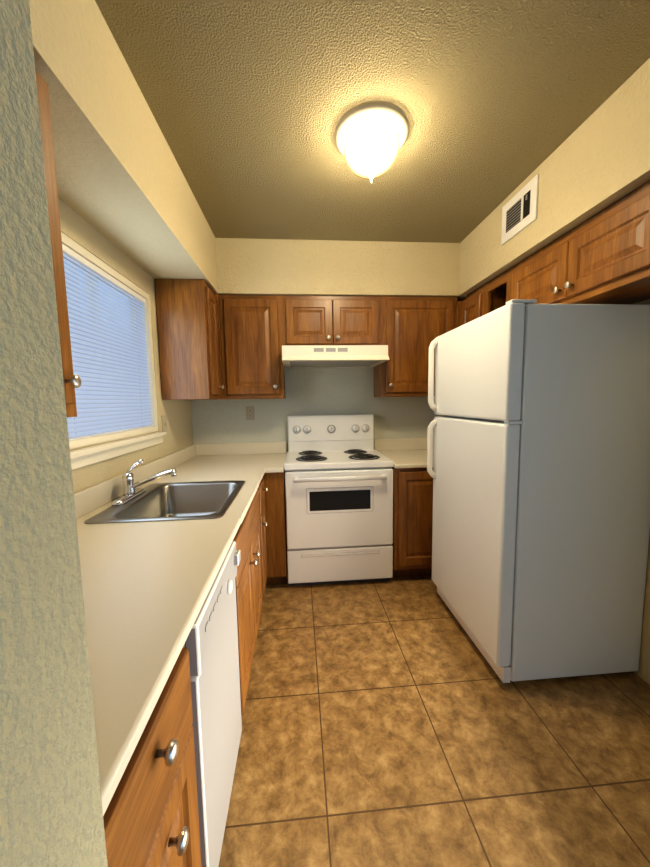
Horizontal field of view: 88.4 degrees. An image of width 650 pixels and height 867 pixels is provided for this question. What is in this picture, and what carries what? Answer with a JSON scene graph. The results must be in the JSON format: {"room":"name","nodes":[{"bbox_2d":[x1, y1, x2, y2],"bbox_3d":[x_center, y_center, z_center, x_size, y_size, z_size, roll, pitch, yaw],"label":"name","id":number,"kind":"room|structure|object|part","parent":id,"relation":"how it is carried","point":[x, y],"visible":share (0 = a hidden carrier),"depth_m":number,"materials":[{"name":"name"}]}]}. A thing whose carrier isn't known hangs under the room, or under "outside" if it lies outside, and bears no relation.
{"room":"kitchen","nodes":[
{"label":"kitchen","id":0,"kind":"room"},
{"bbox_2d":[0,0,107,866],"bbox_3d":[-0.555,0.066,0.194,0.700,2.480,0.120,-1,6,-4],"label":"wall","id":1,"kind":"structure","parent":0,"point":[51,812],"depth_m":0.24,"materials":[{"name":"paint"}]},
{"bbox_2d":[29,0,217,292],"bbox_3d":[-0.850,-1.088,1.258,0.330,0.380,2.260,-1,6,-4],"label":"soffit","id":2,"kind":"structure","parent":0,"point":[123,186],"depth_m":1.16,"materials":[{"name":"beige paint"}]},
{"bbox_2d":[58,198,193,492],"bbox_3d":[-0.956,0.085,0.073,0.120,2.480,5.480,-1,6,-4],"label":"wall","id":3,"kind":"structure","parent":0,"point":[79,230],"depth_m":1.80,"materials":[{"name":"beige paint"}]},
{"bbox_2d":[61,232,157,449],"bbox_3d":[-1.088,-0.387,1.635,0.111,0.838,0.908,-1,6,-4],"label":"window","id":4,"kind":"structure","parent":3,"relation":"in","point":[71,244],"depth_m":1.78,"materials":[{"name":"beige paint"}]},
{"bbox_2d":[62,244,152,440],"bbox_3d":[-1.052,-0.382,1.638,0.043,0.778,0.832,-1,6,-4],"label":"window blinds","id":5,"kind":"object","parent":4,"relation":"attached to","point":[112,392],"visible":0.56,"depth_m":1.60,"materials":[{"name":"white plastic"}]},
{"bbox_2d":[70,431,166,469],"bbox_3d":[-1.034,0.068,1.683,0.095,0.073,0.970,-1,6,-4],"label":"window sill","id":6,"kind":"structure","parent":3,"relation":"attached to","point":[83,457],"depth_m":1.55,"materials":[{"name":"beige paint"}]},
{"bbox_2d":[74,446,197,517],"bbox_3d":[-0.993,0.262,1.543,0.019,0.100,2.584,-1,6,-4],"label":"backsplash","id":7,"kind":"structure","parent":3,"relation":"attached to","point":[87,499],"depth_m":1.56,"materials":[{"name":"beige laminate"}]},
{"bbox_2d":[162,415,166,432],"bbox_3d":[-1.058,-0.062,2.212,0.012,0.116,0.070,-1,6,-4],"label":"switch plate","id":8,"kind":"object","parent":3,"relation":"attached to","point":[164,423],"visible":0.83,"depth_m":2.21,"materials":[{"name":"beige plastic"}]},
{"bbox_2d":[191,367,443,451],"bbox_3d":[0.108,-0.213,2.951,2.700,2.480,0.120,-1,6,-4],"label":"wall","id":9,"kind":"structure","parent":0,"point":[333,391],"depth_m":2.86,"materials":[{"name":"grey paint"}]},
{"bbox_2d":[167,289,238,399],"bbox_3d":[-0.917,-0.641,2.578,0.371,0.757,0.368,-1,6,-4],"label":"upper cabinet","id":10,"kind":"object","parent":9,"relation":"attached to","point":[213,345],"depth_m":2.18,"materials":[{"name":"brown wood"}]},
{"bbox_2d":[246,406,254,419],"bbox_3d":[-0.634,-0.172,2.831,0.070,0.116,0.007,-1,6,-4],"label":"electrical outlet plate","id":11,"kind":"object","parent":9,"relation":"attached to","point":[249,412],"visible":1,"depth_m":2.83,"materials":[{"name":"beige plastic"}]},
{"bbox_2d":[194,438,433,453],"bbox_3d":[0.129,0.110,2.910,2.435,0.100,0.019,-1,6,-4],"label":"backsplash","id":12,"kind":"structure","parent":9,"relation":"attached to","point":[414,443],"depth_m":2.85,"materials":[{"name":"beige laminate"}]},
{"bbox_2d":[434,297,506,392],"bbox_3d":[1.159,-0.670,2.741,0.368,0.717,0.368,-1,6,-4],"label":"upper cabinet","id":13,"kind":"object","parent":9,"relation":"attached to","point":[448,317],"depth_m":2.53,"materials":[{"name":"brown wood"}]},
{"bbox_2d":[281,295,382,354],"bbox_3d":[0.048,-0.848,2.640,0.756,0.389,0.348,-1,6,-4],"label":"upper cabinet","id":14,"kind":"object","parent":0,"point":[305,320],"depth_m":2.50,"materials":[{"name":"brown wood"}]},
{"bbox_2d":[282,345,389,367],"bbox_3d":[0.059,-0.589,2.581,0.754,0.110,0.526,-1,6,-4],"label":"range hood","id":15,"kind":"object","parent":14,"relation":"attached to","point":[312,356],"visible":1,"depth_m":2.37,"materials":[{"name":"beige metal"}]},
{"bbox_2d":[215,238,466,301],"bbox_3d":[0.109,-1.237,2.626,2.460,0.380,0.330,-1,6,-4],"label":"wall","id":16,"kind":"structure","parent":0,"point":[308,267],"depth_m":2.44,"materials":[{"name":"beige paint"}]},
{"bbox_2d":[95,0,649,242],"bbox_3d":[1.375,-1.255,0.130,4.840,0.100,5.720,-1,6,-4],"label":"ceiling","id":17,"kind":"structure","parent":0,"point":[250,103],"depth_m":1.27,"materials":[{"name":"beige paint"}]},
{"bbox_2d":[334,101,408,182],"bbox_3d":[0.204,-1.212,1.472,0.324,0.206,0.324,-1,6,-4],"label":"ceiling light","id":18,"kind":"object","parent":17,"relation":"attached to","point":[370,137],"visible":1,"depth_m":1.39,"materials":[{"name":"frosted white glass"},{"name":"metal"}]},
{"bbox_2d":[219,569,649,866],"bbox_3d":[1.060,1.311,0.453,5.900,0.100,5.880,-1,6,-4],"label":"floor","id":19,"kind":"structure","parent":0,"point":[394,722],"depth_m":1.26,"materials":[{"name":"tile"}]},
{"bbox_2d":[76,478,249,558],"bbox_3d":[-0.676,0.391,1.576,0.515,0.189,0.610,-1,6,-4],"label":"sink","id":20,"kind":"object","parent":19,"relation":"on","point":[163,499],"depth_m":1.72,"materials":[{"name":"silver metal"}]},
{"bbox_2d":[77,454,285,829],"bbox_3d":[-0.615,0.305,1.577,0.776,0.054,2.584,-1,6,-4],"label":"countertop","id":21,"kind":"structure","parent":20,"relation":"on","point":[145,585],"depth_m":0.76,"materials":[{"name":"beige laminate"}]},
{"bbox_3d":[-0.569,0.857,0.537,0.683,0.840,0.388,-1,6,-4],"label":"cabinet drawer door","id":22,"kind":"part","parent":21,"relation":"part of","materials":[{"name":"brown wood"}]},
{"bbox_2d":[111,459,176,505],"bbox_3d":[-0.821,0.212,1.567,0.248,0.175,0.250,-1,6,-4],"label":"faucet","id":23,"kind":"object","parent":21,"relation":"on","point":[131,496],"depth_m":1.55,"materials":[{"name":"silver metal"}]},
{"bbox_2d":[74,484,262,758],"bbox_3d":[-0.651,0.758,1.568,0.683,0.840,0.770,-1,6,-4],"label":"base cabinet","id":24,"kind":"object","parent":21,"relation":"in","point":[206,500],"depth_m":1.62,"materials":[{"name":"brown wood"}]},
{"bbox_3d":[-0.695,0.706,2.111,0.683,0.840,0.321,-1,6,-4],"label":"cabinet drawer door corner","id":25,"kind":"part","parent":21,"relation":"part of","materials":[{"name":"brown wood"}]},
{"bbox_2d":[377,450,433,469],"bbox_3d":[0.913,0.187,2.660,0.914,0.030,0.654,-1,6,-4],"label":"countertop","id":26,"kind":"structure","parent":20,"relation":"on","point":[402,459],"depth_m":2.53,"materials":[{"name":"beige laminate"}]},
{"bbox_2d":[185,541,241,866],"bbox_3d":[-0.583,0.817,0.959,0.627,0.838,0.446,-1,6,-4],"label":"dishwasher","id":27,"kind":"object","parent":19,"relation":"on","point":[211,644],"visible":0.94,"depth_m":0.87,"materials":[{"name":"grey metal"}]},
{"bbox_2d":[284,414,393,585],"bbox_3d":[0.083,0.468,2.594,0.756,1.195,0.675,-1,6,-4],"label":"range","id":28,"kind":"object","parent":19,"relation":"on","point":[338,469],"visible":1,"depth_m":2.33,"materials":[{"name":"white metal"},{"name":"black glass"},{"name":"black metal"}]},
{"bbox_2d":[427,299,649,682],"bbox_3d":[1.054,0.266,1.831,0.757,1.714,0.755,-1,6,-4],"label":"refrigerator","id":29,"kind":"object","parent":19,"relation":"on","point":[539,464],"visible":1,"depth_m":1.48,"materials":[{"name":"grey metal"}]},
{"bbox_2d":[459,58,649,294],"bbox_3d":[1.273,-1.138,1.423,0.330,0.380,2.260,-1,6,-4],"label":"soffit","id":30,"kind":"structure","parent":0,"point":[596,161],"depth_m":1.46,"materials":[{"name":"beige paint"}]},
{"bbox_2d":[501,174,538,244],"bbox_3d":[1.064,-1.219,1.845,0.015,0.215,0.295,-1,6,-4],"label":"air vent grille","id":31,"kind":"object","parent":30,"relation":"attached to","point":[519,211],"visible":1,"depth_m":1.82,"materials":[{"name":"white metal"}]},
{"bbox_2d":[509,166,649,326],"bbox_3d":[1.254,-0.758,1.549,0.348,0.315,0.880,-1,6,-4],"label":"upper cabinet","id":32,"kind":"object","parent":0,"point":[606,260],"depth_m":1.41,"materials":[{"name":"brown wood"}]},
{"bbox_2d":[633,299,649,684],"bbox_3d":[1.506,-0.109,1.647,0.120,2.480,2.710,-1,6,-4],"label":"wall","id":33,"kind":"structure","parent":0,"point":[643,672],"depth_m":1.54,"materials":[{"name":"beige paint"}]},
{"label":"outside","id":34,"kind":"structure","parent":0,"visible":0},
{"bbox_2d":[64,262,80,330],"bbox_3d":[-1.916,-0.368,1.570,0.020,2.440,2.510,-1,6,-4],"label":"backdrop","id":35,"kind":"structure","parent":34,"point":[74,291],"depth_m":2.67,"materials":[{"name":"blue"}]}
]}

